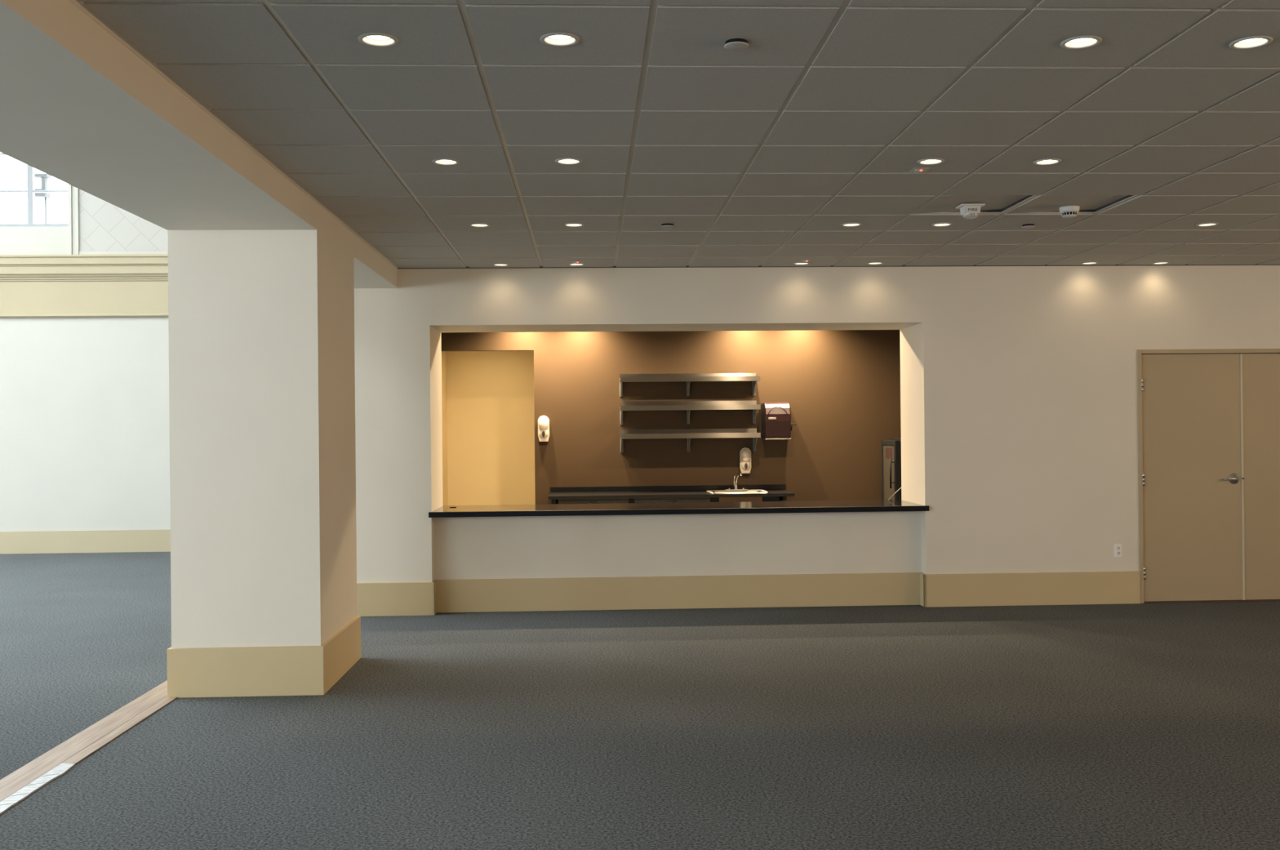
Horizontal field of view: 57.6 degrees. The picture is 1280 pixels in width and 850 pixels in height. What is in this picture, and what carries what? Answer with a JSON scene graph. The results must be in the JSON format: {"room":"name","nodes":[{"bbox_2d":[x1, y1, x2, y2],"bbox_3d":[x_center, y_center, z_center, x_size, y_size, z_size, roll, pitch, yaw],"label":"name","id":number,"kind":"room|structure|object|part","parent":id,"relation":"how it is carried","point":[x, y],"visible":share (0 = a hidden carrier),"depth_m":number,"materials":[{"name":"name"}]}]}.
{"room":"community hall","nodes":[
{"label":"community hall","id":0,"kind":"room"},
{"bbox_2d":[0,226,170,531],"bbox_3d":[-9.313,-1.840,15.012,12.707,7.000,0.300,-1,0,-2],"label":"wall","id":1,"kind":"structure","parent":0,"point":[85,424],"depth_m":14.95,"materials":[{"name":"paint"}]},
{"bbox_2d":[0,152,68,226],"bbox_3d":[-9.261,-3.734,15.028,4.110,2.413,0.080,-1,0,-2],"label":"window","id":2,"kind":"structure","parent":1,"relation":"in","point":[31,191],"depth_m":15.05,"materials":[{"name":"grey paint"}]},
{"bbox_2d":[0,253,168,318],"bbox_3d":[-9.377,-1.746,14.774,12.557,0.788,0.170,-1,0,-2],"label":"trim","id":3,"kind":"structure","parent":1,"relation":"attached to","point":[32,286],"depth_m":14.90,"materials":[{"name":"paint"}]},
{"bbox_2d":[0,528,170,554],"bbox_3d":[-9.348,1.518,14.842,12.557,0.285,0.022,-1,0,-2],"label":"baseboard","id":4,"kind":"structure","parent":1,"relation":"attached to","point":[102,540],"depth_m":14.93,"materials":[{"name":"paint"}]},
{"bbox_2d":[68,184,168,254],"bbox_3d":[-5.223,-3.780,15.015,4.197,3.200,0.050,-1,0,-2],"label":"trim","id":5,"kind":"structure","parent":1,"relation":"attached to","point":[73,192],"depth_m":14.92,"materials":[{"name":"paint"}]},
{"bbox_2d":[79,189,168,251],"bbox_3d":[-5.164,-3.811,15.033,4.077,3.140,0.020,-1,0,-2],"label":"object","id":6,"kind":"structure","parent":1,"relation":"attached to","point":[104,226],"depth_m":14.95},
{"bbox_2d":[0,0,397,288],"bbox_3d":[-2.164,-1.437,3.155,0.858,0.586,13.000,-1,0,-2],"label":"beam","id":7,"kind":"structure","parent":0,"point":[78,107],"depth_m":4.73,"materials":[{"name":"paint"}]},
{"bbox_2d":[69,0,398,269],"bbox_3d":[-1.727,-1.313,3.172,0.016,0.018,12.999,-1,0,-2],"label":"trim","id":8,"kind":"structure","parent":7,"relation":"attached to","point":[80,5],"depth_m":4.76,"materials":[{"name":"beige paint"}]},
{"bbox_2d":[167,229,356,648],"bbox_3d":[-2.326,0.222,7.317,0.858,2.714,1.062,-1,0,-2],"label":"wall pillar","id":9,"kind":"structure","parent":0,"point":[261,322],"depth_m":6.79,"materials":[{"name":"beige paint"}]},
{"bbox_2d":[166,615,360,697],"bbox_3d":[-2.314,1.436,7.315,0.898,0.285,1.102,-1,0,-2],"label":"baseboard","id":10,"kind":"structure","parent":9,"relation":"attached to","point":[291,670],"depth_m":6.77,"materials":[{"name":"yellow paint"}]},
{"bbox_2d":[441,351,535,506],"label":"door","id":11,"kind":"structure","parent":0,"point":[488,403],"depth_m":14.67,"materials":[{"name":"paint"}]},
{"bbox_2d":[0,551,1279,849],"bbox_3d":[-3.437,1.637,5.846,23.600,0.100,18.500,-1,0,-2],"label":"floor","id":12,"kind":"structure","parent":0,"point":[1129,726],"depth_m":5.88,"materials":[{"name":"grey carpet"}]},
{"bbox_2d":[0,763,75,814],"bbox_3d":[-2.465,1.565,1.076,0.080,0.010,8.685,-1,0,-2],"label":"tape","id":13,"kind":"object","parent":12,"relation":"on","point":[60,770],"visible":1,"depth_m":5.07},
{"bbox_2d":[0,680,177,801],"bbox_3d":[-2.609,1.570,2.429,0.227,0.007,11.400,-1,0,-2],"label":"trim","id":14,"kind":"structure","parent":12,"relation":"on","point":[89,740],"depth_m":5.83,"materials":[{"name":"brown wood"}]},
{"bbox_2d":[557,497,634,503],"bbox_3d":[-0.474,1.175,12.643,0.808,0.790,0.694,-1,0,-2],"label":"base cabinet","id":15,"kind":"object","parent":12,"relation":"on","point":[628,500],"visible":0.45,"depth_m":12.34,"materials":[{"name":"black laminate"}]},
{"bbox_3d":[-0.677,1.126,12.331,0.369,0.651,0.020,-1,0,-2],"label":"door","id":16,"kind":"part","parent":15,"relation":"part of","materials":[{"name":"black laminate"}]},
{"bbox_3d":[-0.304,1.122,12.347,0.369,0.651,0.020,-1,0,-2],"label":"door","id":17,"kind":"part","parent":15,"relation":"part of","materials":[{"name":"black laminate"}]},
{"bbox_3d":[-0.100,1.171,12.696,0.056,0.790,0.620,-1,0,-2],"label":"filler panel","id":18,"kind":"part","parent":15,"relation":"part of","materials":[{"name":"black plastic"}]},
{"bbox_2d":[547,484,794,503],"bbox_3d":[0.335,0.771,12.674,2.645,0.182,0.778,-1,0,-2],"label":"countertop","id":19,"kind":"structure","parent":15,"relation":"on","point":[557,493],"depth_m":12.78,"materials":[{"name":"black stone"}]},
{"bbox_2d":[724,472,747,490],"bbox_3d":[1.061,0.621,12.815,0.250,0.197,0.139,-1,0,-2],"label":"faucet","id":20,"kind":"object","parent":19,"relation":"on","point":[735,486],"visible":1,"depth_m":12.84,"materials":[{"name":"silver metal"}]},
{"bbox_3d":[1.060,0.714,12.856,0.250,0.012,0.052,-1,0,-2],"label":"deck plate","id":21,"kind":"part","parent":20,"relation":"part of","materials":[{"name":"silver metal"}]},
{"bbox_3d":[1.088,0.597,12.809,0.031,0.148,0.130,-1,0,-25],"label":"spout","id":22,"kind":"part","parent":20,"relation":"part of","materials":[{"name":"silver metal"}]},
{"bbox_2d":[706,489,769,498],"bbox_3d":[1.056,0.809,12.626,0.636,0.183,0.550,-1,0,-2],"label":"sink","id":23,"kind":"object","parent":19,"relation":"in","point":[711,491],"visible":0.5,"depth_m":12.83,"materials":[{"name":"silver metal"}]},
{"bbox_2d":[634,497,710,502],"bbox_3d":[0.337,1.167,12.662,0.810,0.790,0.664,-1,0,-2],"label":"base cabinet","id":24,"kind":"object","parent":12,"relation":"on","point":[695,499],"visible":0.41,"depth_m":12.37,"materials":[{"name":"black laminate"}]},
{"bbox_3d":[0.147,1.118,12.366,0.399,0.651,0.020,-1,0,-2],"label":"door","id":25,"kind":"part","parent":24,"relation":"part of","materials":[{"name":"black laminate"}]},
{"bbox_3d":[0.550,1.114,12.383,0.399,0.651,0.020,-1,0,-2],"label":"door","id":26,"kind":"part","parent":24,"relation":"part of","materials":[{"name":"black laminate"}]},
{"bbox_2d":[710,496,779,502],"bbox_3d":[1.114,1.159,12.748,0.740,0.790,0.660,-1,0,-2],"label":"base cabinet","id":27,"kind":"object","parent":12,"relation":"on","point":[765,498],"visible":0.17,"depth_m":12.42,"materials":[{"name":"brown wood"}]},
{"bbox_3d":[0.787,1.162,12.734,0.085,0.790,0.660,-1,0,-2],"label":"panel","id":28,"kind":"part","parent":27,"relation":"part of","materials":[{"name":"black plastic"}]},
{"bbox_3d":[1.077,1.099,12.426,0.466,0.670,0.015,-1,0,-2],"label":"apron panel","id":29,"kind":"part","parent":27,"relation":"part of","materials":[{"name":"brown wood"}]},
{"bbox_3d":[1.390,1.157,12.780,0.185,0.790,0.620,-1,0,-2],"label":"panel","id":30,"kind":"part","parent":27,"relation":"part of","materials":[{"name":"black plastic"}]},
{"bbox_2d":[880,437,901,499],"bbox_3d":[3.000,0.823,12.751,0.675,1.365,0.605,-1,0,-2],"label":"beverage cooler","id":31,"kind":"object","parent":12,"relation":"on","point":[891,450],"visible":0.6,"depth_m":12.62,"materials":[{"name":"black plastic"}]},
{"bbox_3d":[2.732,0.818,12.740,0.008,1.200,0.495,-1,0,-2],"label":"glass pane","id":32,"kind":"part","parent":31,"relation":"part of","materials":[{"name":"grey"}]},
{"bbox_3d":[2.699,0.513,12.464,0.055,0.330,0.020,-1,0,-2],"label":"door handle","id":33,"kind":"part","parent":31,"relation":"part of","materials":[{"name":"black plastic"}]},
{"bbox_2d":[440,329,901,504],"bbox_3d":[0.492,0.060,13.124,6.300,3.002,0.100,-1,0,-2],"label":"wall","id":34,"kind":"structure","parent":0,"point":[842,388],"depth_m":13.09,"materials":[{"name":"brown paint"}]},
{"bbox_2d":[537,415,549,441],"bbox_3d":[-1.072,0.041,12.956,0.128,0.292,0.102,-1,0,-2],"label":"soap dispenser","id":35,"kind":"object","parent":34,"relation":"attached to","point":[543,421],"visible":1,"depth_m":12.94,"materials":[{"name":"beige plastic"}]},
{"bbox_3d":[-1.071,0.092,12.948,0.106,0.124,0.028,-1,0,-2],"label":"push plate","id":36,"kind":"part","parent":35,"relation":"part of","materials":[{"name":"beige plastic"}]},
{"bbox_2d":[550,484,786,492],"bbox_3d":[0.318,0.709,13.053,2.645,0.056,0.020,-1,0,-2],"label":"backsplash","id":37,"kind":"structure","parent":34,"relation":"attached to","point":[762,486],"depth_m":13.04,"materials":[{"name":"black laminate"}]},
{"bbox_2d":[619,373,759,396],"bbox_3d":[0.546,-0.450,12.924,1.538,0.256,0.307,-1,0,-2],"label":"wall shelf","id":38,"kind":"object","parent":34,"relation":"attached to","point":[687,377],"visible":1,"depth_m":12.80,"materials":[{"name":"silver metal"}]},
{"bbox_2d":[619,400,760,424],"bbox_3d":[0.549,-0.139,12.923,1.538,0.259,0.307,-1,0,-2],"label":"wall shelf","id":39,"kind":"object","parent":34,"relation":"attached to","point":[688,406],"visible":1,"depth_m":12.88,"materials":[{"name":"silver metal"}]},
{"bbox_2d":[620,428,760,452],"bbox_3d":[0.552,0.172,12.922,1.538,0.257,0.307,-1,0,-2],"label":"wall shelf","id":40,"kind":"object","parent":34,"relation":"attached to","point":[688,433],"visible":1,"depth_m":12.93,"materials":[{"name":"silver metal"}]},
{"bbox_2d":[739,447,751,473],"bbox_3d":[1.185,0.399,13.052,0.128,0.292,0.102,-1,0,-2],"label":"soap dispenser","id":41,"kind":"object","parent":34,"relation":"attached to","point":[744,453],"visible":0.99,"depth_m":13.04,"materials":[{"name":"beige plastic"}]},
{"bbox_3d":[1.185,0.450,13.043,0.106,0.124,0.028,-1,0,-2],"label":"push plate","id":42,"kind":"part","parent":41,"relation":"part of","materials":[{"name":"beige plastic"}]},
{"bbox_2d":[761,401,795,439],"bbox_3d":[1.555,-0.047,13.003,0.367,0.419,0.233,-1,0,-2],"label":"paper towel dispenser","id":43,"kind":"object","parent":34,"relation":"attached to","point":[776,424],"visible":1,"depth_m":12.91,"materials":[{"name":"black plastic"}]},
{"bbox_2d":[77,0,1279,267],"bbox_3d":[3.352,-1.430,3.390,10.185,0.130,13.000,-1,0,-2],"label":"ceiling","id":44,"kind":"structure","parent":0,"point":[760,153],"depth_m":5.11,"materials":[{"name":"tile"}]},
{"bbox_2d":[357,32,398,47],"bbox_3d":[-0.898,-1.345,3.998,0.137,0.056,0.137,-1,0,-2],"label":"recessed light","id":45,"kind":"object","parent":44,"relation":"in","point":[380,42],"visible":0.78,"depth_m":4.02,"materials":[{"name":"beige"}]},
{"bbox_2d":[431,158,459,165],"bbox_3d":[-0.972,-1.341,5.833,0.137,0.056,0.137,-1,0,-2],"label":"recessed light","id":46,"kind":"object","parent":44,"relation":"in","point":[446,162],"visible":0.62,"depth_m":5.86,"materials":[{"name":"beige"}]},
{"bbox_2d":[469,222,489,226],"bbox_3d":[-1.054,-1.337,7.655,0.137,0.056,0.137,-1,0,-2],"label":"recessed light","id":47,"kind":"object","parent":44,"relation":"in","point":[473,224],"visible":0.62,"depth_m":7.68,"materials":[{"name":"beige"}]},
{"bbox_2d":[492,263,509,266],"bbox_3d":[-1.138,-1.333,9.520,0.137,0.056,0.137,-1,0,-2],"label":"recessed light","id":48,"kind":"object","parent":44,"relation":"in","point":[495,264],"visible":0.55,"depth_m":9.55,"materials":[{"name":"beige glass"}]},
{"bbox_2d":[539,32,579,46],"bbox_3d":[-0.277,-1.351,4.013,0.137,0.056,0.137,-1,0,-2],"label":"recessed light","id":49,"kind":"object","parent":44,"relation":"in","point":[575,39],"visible":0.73,"depth_m":4.04,"materials":[{"name":"beige"}]},
{"bbox_2d":[555,157,582,164],"bbox_3d":[-0.359,-1.347,5.847,0.137,0.056,0.137,-1,0,-2],"label":"recessed light","id":50,"kind":"object","parent":44,"relation":"in","point":[565,161],"visible":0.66,"depth_m":5.88,"materials":[{"name":"beige"}]},
{"bbox_2d":[563,222,584,226],"bbox_3d":[-0.436,-1.343,7.681,0.137,0.056,0.137,-1,0,-2],"label":"recessed light","id":51,"kind":"object","parent":44,"relation":"in","point":[568,224],"visible":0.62,"depth_m":7.72,"materials":[{"name":"beige"}]},
{"bbox_2d":[568,262,585,266],"bbox_3d":[-0.520,-1.339,9.540,0.137,0.056,0.137,-1,0,-2],"label":"recessed light","id":52,"kind":"object","parent":44,"relation":"in","point":[571,264],"visible":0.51,"depth_m":9.57,"materials":[{"name":"beige"}]},
{"bbox_2d":[661,223,673,227],"bbox_3d":[0.181,-1.319,7.708,0.085,0.017,0.085,-1,0,-2],"label":"cover plate","id":53,"kind":"object","parent":44,"relation":"attached to","point":[663,225],"visible":1,"depth_m":7.69,"materials":[{"name":"grey metal"}]},
{"bbox_3d":[0.181,-1.321,7.708,0.078,0.012,0.078,-1,0,-2],"label":"stem","id":54,"kind":"part","parent":53,"relation":"part of","materials":[{"name":"black plastic"}]},
{"bbox_2d":[724,38,748,50],"bbox_3d":[0.336,-1.326,4.062,0.085,0.017,0.085,-1,0,-2],"label":"cover plate","id":55,"kind":"object","parent":44,"relation":"attached to","point":[734,44],"visible":1,"depth_m":4.04,"materials":[{"name":"grey metal"}]},
{"bbox_3d":[0.336,-1.329,4.062,0.078,0.012,0.078,-1,0,-2],"label":"stem","id":56,"kind":"part","parent":55,"relation":"part of","materials":[{"name":"black plastic"}]},
{"bbox_2d":[793,262,809,265],"bbox_3d":[1.333,-1.357,9.619,0.137,0.056,0.137,-1,0,-2],"label":"recessed light","id":57,"kind":"object","parent":44,"relation":"in","point":[796,263],"visible":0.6,"depth_m":9.65,"materials":[{"name":"beige"}]},
{"bbox_2d":[800,259,812,262],"bbox_3d":[1.349,-1.331,9.472,0.084,0.010,0.095,-1,0,-2],"label":"indicator","id":58,"kind":"object","parent":44,"relation":"attached to","point":[802,260],"visible":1,"depth_m":9.46,"materials":[{"name":"red plastic"}]},
{"bbox_2d":[840,222,862,226],"bbox_3d":[1.411,-1.361,7.779,0.137,0.056,0.137,-1,0,-2],"label":"recessed light","id":59,"kind":"object","parent":44,"relation":"in","point":[846,224],"visible":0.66,"depth_m":7.81,"materials":[{"name":"beige"}]},
{"bbox_2d":[866,262,883,264],"bbox_3d":[1.947,-1.363,9.645,0.137,0.056,0.137,-1,0,-2],"label":"recessed light","id":60,"kind":"object","parent":44,"relation":"in","point":[868,263],"visible":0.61,"depth_m":9.68,"materials":[{"name":"beige"}]},
{"bbox_2d":[909,168,929,172],"bbox_3d":[1.471,-1.337,6.130,0.084,0.010,0.095,-1,0,-2],"label":"indicator","id":61,"kind":"object","parent":44,"relation":"attached to","point":[914,170],"visible":1,"depth_m":6.12,"materials":[{"name":"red plastic"}]},
{"bbox_2d":[916,158,944,164],"bbox_3d":[1.481,-1.365,5.931,0.137,0.056,0.137,-1,0,-2],"label":"recessed light","id":62,"kind":"object","parent":44,"relation":"in","point":[927,161],"visible":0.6,"depth_m":5.96,"materials":[{"name":"beige"}]},
{"bbox_2d":[931,222,952,226],"bbox_3d":[2.025,-1.367,7.811,0.137,0.056,0.137,-1,0,-2],"label":"recessed light","id":63,"kind":"object","parent":44,"relation":"in","point":[936,224],"visible":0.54,"depth_m":7.84,"materials":[{"name":"beige"}]},
{"bbox_2d":[955,203,985,218],"bbox_3d":[2.029,-1.308,7.157,0.144,0.081,0.120,-1,0,-2],"label":"fire alarm","id":64,"kind":"object","parent":44,"relation":"attached to","point":[966,211],"visible":1,"depth_m":7.11,"materials":[{"name":"white plastic"}]},
{"bbox_3d":[2.029,-1.343,7.157,0.144,0.010,0.120,-1,0,-2],"label":"mounting plate","id":65,"kind":"part","parent":64,"relation":"part of","materials":[{"name":"white plastic"}]},
{"bbox_2d":[1022,223,1035,228],"bbox_3d":[2.621,-1.342,7.863,0.085,0.017,0.085,-1,0,-2],"label":"cover plate","id":66,"kind":"object","parent":44,"relation":"attached to","point":[1027,225],"visible":1,"depth_m":7.83,"materials":[{"name":"grey metal"}]},
{"bbox_2d":[1033,158,1061,164],"bbox_3d":[2.085,-1.371,5.963,0.137,0.056,0.137,-1,0,-2],"label":"recessed light","id":67,"kind":"object","parent":44,"relation":"in","point":[1046,161],"visible":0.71,"depth_m":5.99,"materials":[{"name":"beige glass"}]},
{"bbox_2d":[1058,204,1079,217],"bbox_3d":[2.666,-1.321,7.234,0.120,0.062,0.120,-1,0,-2],"label":"smoke detector","id":68,"kind":"object","parent":44,"relation":"attached to","point":[1066,211],"visible":1,"depth_m":7.20,"materials":[{"name":"white plastic"}]},
{"bbox_2d":[1060,35,1102,48],"bbox_3d":[1.550,-1.369,4.097,0.137,0.056,0.137,-1,0,-2],"label":"recessed light","id":69,"kind":"object","parent":44,"relation":"in","point":[1076,43],"visible":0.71,"depth_m":4.12,"materials":[{"name":"beige"}]},
{"bbox_2d":[1080,262,1097,264],"bbox_3d":[3.768,-1.381,9.766,0.137,0.056,0.137,-1,0,-2],"label":"recessed light","id":70,"kind":"object","parent":44,"relation":"in","point":[1083,263],"visible":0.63,"depth_m":9.79,"materials":[{"name":"beige"}]},
{"bbox_2d":[1151,261,1169,264],"bbox_3d":[4.383,-1.387,9.804,0.137,0.056,0.137,-1,0,-2],"label":"recessed light","id":71,"kind":"object","parent":44,"relation":"in","point":[1162,262],"visible":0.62,"depth_m":9.82,"materials":[{"name":"beige"}]},
{"bbox_2d":[1195,222,1218,226],"bbox_3d":[3.853,-1.385,7.913,0.137,0.056,0.137,-1,0,-2],"label":"recessed light","id":72,"kind":"object","parent":44,"relation":"in","point":[1203,224],"visible":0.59,"depth_m":7.94,"materials":[{"name":"beige"}]},
{"bbox_2d":[1229,35,1272,49],"bbox_3d":[2.158,-1.374,4.117,0.137,0.056,0.137,-1,0,-2],"label":"recessed light","id":73,"kind":"object","parent":44,"relation":"in","point":[1248,42],"visible":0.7,"depth_m":4.14,"materials":[{"name":"beige"}]},
{"bbox_2d":[354,265,1279,582],"bbox_3d":[2.645,0.034,10.238,11.043,3.002,0.750,-1,0,-2],"label":"wall","id":74,"kind":"structure","parent":0,"point":[1019,412],"depth_m":9.88,"materials":[{"name":"beige paint"}]},
{"bbox_2d":[428,499,928,517],"bbox_3d":[0.327,0.722,10.130,4.188,0.047,0.825,-1,0,-2],"label":"countertop","id":75,"kind":"structure","parent":74,"relation":"attached to","point":[881,505],"depth_m":9.80,"materials":[{"name":"black stone"}]},
{"bbox_2d":[356,570,1140,616],"bbox_3d":[0.754,1.415,9.833,7.003,0.275,0.152,-1,0,-2],"label":"baseboard","id":76,"kind":"structure","parent":74,"relation":"attached to","point":[629,593],"depth_m":9.86,"materials":[{"name":"yellow paint"}]},
{"bbox_2d":[397,263,1279,268],"bbox_3d":[3.078,-1.351,9.875,10.182,0.011,0.015,-1,0,-2],"label":"trim","id":77,"kind":"structure","parent":74,"relation":"attached to","point":[1187,264],"depth_m":9.82,"materials":[{"name":"grey"}]},
{"bbox_2d":[1113,543,1122,557],"bbox_3d":[4.069,1.069,9.917,0.070,0.114,0.009,-1,0,-2],"label":"power outlet","id":78,"kind":"object","parent":74,"relation":"attached to","point":[1117,547],"visible":1,"depth_m":9.92,"materials":[{"name":"white plastic"}]},
{"bbox_2d":[1137,348,1279,603],"bbox_3d":[5.164,0.429,10.004,1.838,2.161,0.170,-1,0,-2],"label":"door","id":79,"kind":"structure","parent":74,"relation":"in","point":[1209,420],"depth_m":9.97,"materials":[{"name":"beige paint"}]},
{"bbox_3d":[5.034,0.459,9.930,0.117,0.028,0.033,-1,0,-2],"label":"lever","id":80,"kind":"part","parent":79,"relation":"part of","materials":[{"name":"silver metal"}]},
{"label":"outside","id":81,"kind":"structure","parent":0,"visible":0},
{"bbox_2d":[34,173,51,223],"bbox_3d":[-9.447,-1.148,18.458,0.240,5.630,0.200,-1,0,-2],"label":"street light","id":82,"kind":"object","parent":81,"point":[44,177],"visible":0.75,"depth_m":18.39,"materials":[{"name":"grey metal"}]}
]}

